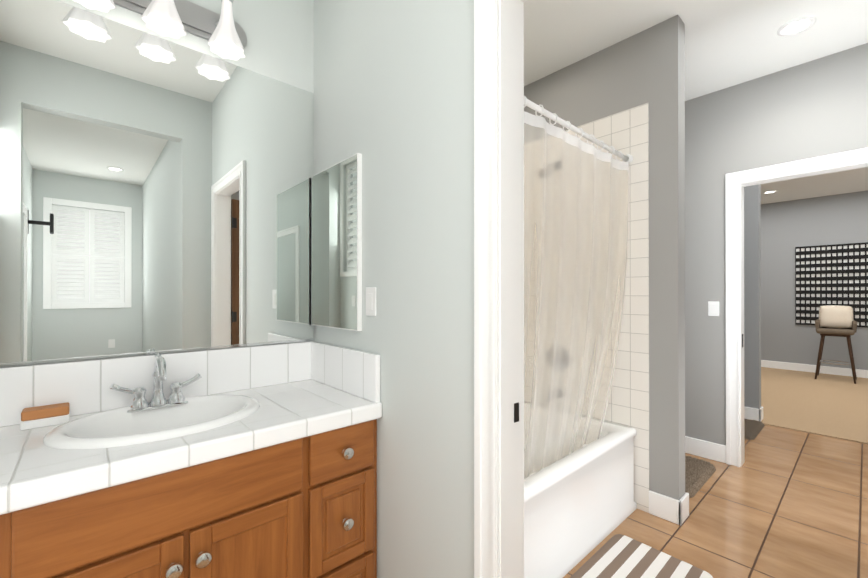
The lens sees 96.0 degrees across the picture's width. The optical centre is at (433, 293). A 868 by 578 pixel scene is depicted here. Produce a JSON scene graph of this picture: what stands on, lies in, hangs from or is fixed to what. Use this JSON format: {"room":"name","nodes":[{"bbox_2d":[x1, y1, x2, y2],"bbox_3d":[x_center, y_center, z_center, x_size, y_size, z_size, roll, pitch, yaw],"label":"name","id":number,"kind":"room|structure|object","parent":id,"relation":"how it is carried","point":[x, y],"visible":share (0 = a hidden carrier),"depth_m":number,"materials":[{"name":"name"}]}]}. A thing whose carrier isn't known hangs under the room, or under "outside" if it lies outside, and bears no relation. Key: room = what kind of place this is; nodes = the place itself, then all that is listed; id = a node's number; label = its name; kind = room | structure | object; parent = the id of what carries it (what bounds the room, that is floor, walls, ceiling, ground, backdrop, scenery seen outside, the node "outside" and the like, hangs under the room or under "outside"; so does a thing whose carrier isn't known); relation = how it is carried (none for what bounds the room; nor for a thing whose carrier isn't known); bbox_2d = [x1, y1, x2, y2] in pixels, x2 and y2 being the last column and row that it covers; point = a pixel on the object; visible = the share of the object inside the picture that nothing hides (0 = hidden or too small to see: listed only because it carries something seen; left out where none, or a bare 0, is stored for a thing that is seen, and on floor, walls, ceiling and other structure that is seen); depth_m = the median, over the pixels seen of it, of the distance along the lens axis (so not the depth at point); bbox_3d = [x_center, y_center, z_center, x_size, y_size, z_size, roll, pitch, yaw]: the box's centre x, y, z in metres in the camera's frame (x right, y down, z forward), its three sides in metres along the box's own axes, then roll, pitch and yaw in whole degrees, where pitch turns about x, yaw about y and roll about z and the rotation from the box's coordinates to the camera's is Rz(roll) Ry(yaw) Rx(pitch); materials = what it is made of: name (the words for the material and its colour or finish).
{"room":"bathroom","nodes":[
{"label":"bathroom","id":0,"kind":"room"},
{"bbox_2d":[0,0,313,367],"bbox_3d":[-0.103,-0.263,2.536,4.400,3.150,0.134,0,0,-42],"label":"mirror","id":1,"kind":"object","parent":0,"point":[155,194],"depth_m":1.54,"materials":[{"name":"clear glass"}]},
{"bbox_2d":[73,0,246,60],"bbox_3d":[-1.035,-1.134,1.496,0.650,0.251,0.191,0,0,-42],"label":"sconce","id":2,"kind":"object","parent":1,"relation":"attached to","point":[224,34],"visible":1,"depth_m":1.59,"materials":[{"name":"white glass"}]},
{"bbox_2d":[314,0,473,577],"bbox_3d":[0.459,-0.217,0.883,0.100,3.050,3.100,0,0,-42],"label":"wall","id":3,"kind":"structure","parent":0,"point":[394,93],"depth_m":1.40,"materials":[{"name":"white paint"}]},
{"bbox_2d":[311,153,361,330],"bbox_3d":[-0.462,-0.215,1.812,0.021,0.750,0.443,0,0,-42],"label":"upper cabinet","id":4,"kind":"object","parent":3,"relation":"attached to","point":[336,292],"visible":0.95,"depth_m":1.76,"materials":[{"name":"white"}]},
{"bbox_2d":[366,287,375,315],"bbox_3d":[-0.259,0.035,1.595,0.010,0.116,0.072,0,0,-42],"label":"light switch","id":5,"kind":"object","parent":3,"relation":"attached to","point":[370,301],"visible":1,"depth_m":1.59,"materials":[{"name":"white plastic"}]},
{"bbox_2d":[474,0,498,577],"bbox_3d":[0.433,0.173,0.819,0.022,2.270,0.919,0,0,-42],"label":"trim","id":6,"kind":"structure","parent":3,"relation":"attached to","point":[486,288],"depth_m":1.12,"materials":[{"name":"white wood"}]},
{"bbox_2d":[499,0,524,577],"bbox_3d":[0.479,0.208,0.861,0.104,2.200,0.779,0,0,-42],"label":"trim","id":7,"kind":"structure","parent":3,"relation":"attached to","point":[510,308],"depth_m":1.14,"materials":[{"name":"white wood"}]},
{"bbox_2d":[522,0,526,577],"bbox_3d":[0.524,0.173,0.902,0.022,2.270,0.919,0,0,-42],"label":"trim","id":8,"kind":"structure","parent":3,"relation":"attached to","point":[523,253],"depth_m":1.19,"materials":[{"name":"white"}]},
{"bbox_2d":[524,15,684,499],"bbox_3d":[0.959,-0.138,2.628,0.339,2.900,1.180,0,0,-42],"label":"wall","id":9,"kind":"structure","parent":0,"point":[642,67],"depth_m":2.30,"materials":[{"name":"grey paint"}]},
{"bbox_2d":[524,103,648,512],"bbox_3d":[0.953,0.087,2.702,0.008,2.450,0.990,0,0,-42],"label":"shower wall tile","id":10,"kind":"structure","parent":9,"relation":"attached to","point":[625,132],"depth_m":2.50,"materials":[{"name":"white tile"}]},
{"bbox_2d":[524,96,632,478],"bbox_3d":[0.598,0.016,1.952,1.523,1.750,0.177,0,0,-42],"label":"shower curtain","id":11,"kind":"object","parent":10,"relation":"attached to","point":[551,131],"visible":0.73,"depth_m":2.00,"materials":[{"name":"white"}]},
{"bbox_2d":[649,491,688,518],"bbox_3d":[1.098,1.245,2.739,0.020,0.135,1.196,0,0,-42],"label":"baseboard","id":12,"kind":"structure","parent":9,"relation":"attached to","point":[670,509],"depth_m":2.26,"materials":[{"name":"white wood"}]},
{"bbox_2d":[524,0,867,203],"bbox_3d":[2.997,-1.634,4.269,8.200,0.100,4.720,0,0,-42],"label":"ceiling","id":13,"kind":"structure","parent":0,"point":[729,43],"depth_m":2.42,"materials":[{"name":"white paint"}]},
{"bbox_2d":[763,190,776,193],"bbox_3d":[5.235,-1.574,6.087,0.170,0.010,0.170,0,0,-42],"label":"recessed light","id":14,"kind":"object","parent":13,"relation":"attached to","point":[771,191],"visible":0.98,"depth_m":6.07,"materials":[{"name":"white"}]},
{"bbox_2d":[777,16,815,36],"bbox_3d":[2.154,-1.583,2.322,0.170,0.010,0.170,0,0,-42],"label":"recessed light","id":15,"kind":"object","parent":13,"relation":"in","point":[796,26],"visible":1,"depth_m":2.32,"materials":[{"name":"white"}]},
{"bbox_2d":[563,425,867,577],"bbox_3d":[2.125,1.358,0.996,5.650,0.100,5.400,0,0,-42],"label":"floor","id":16,"kind":"structure","parent":0,"point":[783,503],"depth_m":2.28,"materials":[{"name":"tile"}]},
{"bbox_2d":[0,413,381,577],"bbox_3d":[-0.899,0.899,1.310,1.336,0.820,0.638,0,0,-42],"label":"bathroom vanity","id":17,"kind":"object","parent":16,"relation":"on","point":[252,462],"depth_m":1.18,"materials":[{"name":"brown wood"}]},
{"bbox_2d":[0,377,379,504],"bbox_3d":[-0.910,0.461,1.323,1.336,0.053,0.606,0,0,-42],"label":"countertop","id":18,"kind":"structure","parent":17,"relation":"on","point":[309,403],"depth_m":1.14,"materials":[{"name":"white tile"}]},
{"bbox_2d":[20,402,69,429],"bbox_3d":[-1.279,0.404,1.288,0.115,0.057,0.068,0,0,-42],"label":"soap box","id":19,"kind":"object","parent":18,"relation":"on","point":[43,416],"visible":0.96,"depth_m":1.27,"materials":[{"name":"white plastic"}]},
{"bbox_2d":[32,385,279,464],"bbox_3d":[-0.919,0.501,1.341,0.600,0.180,0.450,0,0,-42],"label":"sink","id":20,"kind":"object","parent":18,"relation":"in","point":[101,428],"depth_m":1.37,"materials":[{"name":"white ceramic"}]},
{"bbox_2d":[108,353,203,404],"bbox_3d":[-1.019,0.329,1.452,0.288,0.208,0.150,0,0,-42],"label":"faucet","id":21,"kind":"object","parent":18,"relation":"on","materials":[{"name":"silver metal"}]},
{"bbox_2d":[524,401,636,577],"bbox_3d":[0.354,1.066,2.221,1.518,0.490,0.947,0,0,-42],"label":"bathtub","id":22,"kind":"object","parent":16,"relation":"on","point":[580,504],"visible":0.33,"depth_m":1.97,"materials":[{"name":"white ceramic"}]},
{"bbox_2d":[570,534,712,577],"bbox_3d":[0.840,1.302,1.689,0.850,0.013,0.450,0,0,-42],"label":"bath mat","id":23,"kind":"object","parent":16,"relation":"on","point":[619,556],"visible":1,"depth_m":1.87,"materials":[{"name":"white fabric"}]},
{"bbox_2d":[685,456,715,497],"bbox_3d":[1.708,1.288,2.883,0.680,0.045,0.500,0,0,-42],"label":"bath mat","id":24,"kind":"object","parent":16,"relation":"on","point":[699,473],"visible":0.25,"depth_m":2.77,"materials":[{"name":"brown fabric"}]},
{"bbox_2d":[744,419,764,439],"bbox_3d":[2.943,1.298,3.836,0.650,0.031,0.400,0,0,-42],"label":"area rug","id":25,"kind":"object","parent":16,"relation":"on","point":[753,429],"visible":0.46,"depth_m":3.72,"materials":[{"name":"fabric"}]},
{"bbox_2d":[744,184,760,408],"bbox_3d":[3.232,-0.134,4.168,0.120,2.900,0.380,0,0,-42],"label":"wall","id":26,"kind":"structure","parent":0,"point":[752,296],"depth_m":4.03,"materials":[{"name":"grey paint"}]},
{"bbox_2d":[744,406,762,420],"bbox_3d":[3.204,1.248,4.115,0.050,0.135,0.376,0,0,-42],"label":"baseboard","id":27,"kind":"structure","parent":26,"relation":"attached to","point":[750,413],"depth_m":4.01,"materials":[{"name":"white wood"}]},
{"bbox_2d":[685,43,867,444],"bbox_3d":[2.559,-0.137,2.780,0.120,2.900,3.100,0,0,-42],"label":"wall","id":28,"kind":"structure","parent":0,"point":[813,108],"depth_m":3.02,"materials":[{"name":"grey paint"}]},
{"bbox_2d":[685,436,725,462],"bbox_3d":[1.861,1.247,3.446,0.020,0.135,1.170,0,0,-42],"label":"baseboard","id":29,"kind":"structure","parent":28,"relation":"attached to","point":[705,449],"depth_m":3.11,"materials":[{"name":"white wood"}]},
{"bbox_2d":[708,301,718,315],"bbox_3d":[2.203,0.123,3.077,0.010,0.116,0.072,0,0,-42],"label":"light switch","id":30,"kind":"object","parent":28,"relation":"attached to","point":[713,308],"visible":1,"depth_m":3.07,"materials":[{"name":"white plastic"}]},
{"bbox_2d":[725,148,867,466],"bbox_3d":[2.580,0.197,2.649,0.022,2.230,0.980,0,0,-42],"label":"door frame","id":31,"kind":"structure","parent":28,"relation":"attached to","point":[734,180],"depth_m":2.96,"materials":[{"name":"white wood"}]},
{"bbox_2d":[748,367,867,443],"bbox_3d":[5.245,1.361,4.823,4.110,0.112,6.900,0,0,-42],"label":"floor","id":32,"kind":"structure","parent":0,"point":[831,405],"depth_m":4.62,"materials":[{"name":"beige carpet"}]},
{"bbox_2d":[815,305,856,383],"bbox_3d":[6.087,0.749,5.921,0.441,1.120,0.450,0,0,-42],"label":"stool","id":33,"kind":"object","parent":32,"relation":"on","point":[836,320],"visible":1,"depth_m":5.91,"materials":[{"name":"brown wood"}]},
{"bbox_2d":[819,305,852,327],"bbox_3d":[6.146,0.360,5.976,0.138,0.342,0.370,0,0,-42],"label":"pillow","id":34,"kind":"object","parent":33,"relation":"on","point":[830,316],"depth_m":5.94,"materials":[{"name":"fabric"}]},
{"bbox_2d":[761,190,867,369],"bbox_3d":[6.667,-0.129,6.110,0.120,2.900,6.900,0,0,-42],"label":"wall","id":35,"kind":"structure","parent":0,"point":[787,227],"depth_m":6.60,"materials":[{"name":"grey paint"}]},
{"bbox_2d":[761,360,867,377],"bbox_3d":[6.616,1.253,6.061,0.016,0.135,6.700,0,0,-42],"label":"baseboard","id":36,"kind":"structure","parent":35,"relation":"attached to","point":[764,363],"depth_m":6.45,"materials":[{"name":"white wood"}]},
{"bbox_2d":[795,242,867,327],"bbox_3d":[6.550,-0.124,6.133,0.020,1.310,1.290,0,0,-42],"label":"wall art","id":37,"kind":"object","parent":35,"relation":"attached to","point":[834,274],"visible":0.85,"depth_m":6.29,"materials":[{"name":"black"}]}
]}

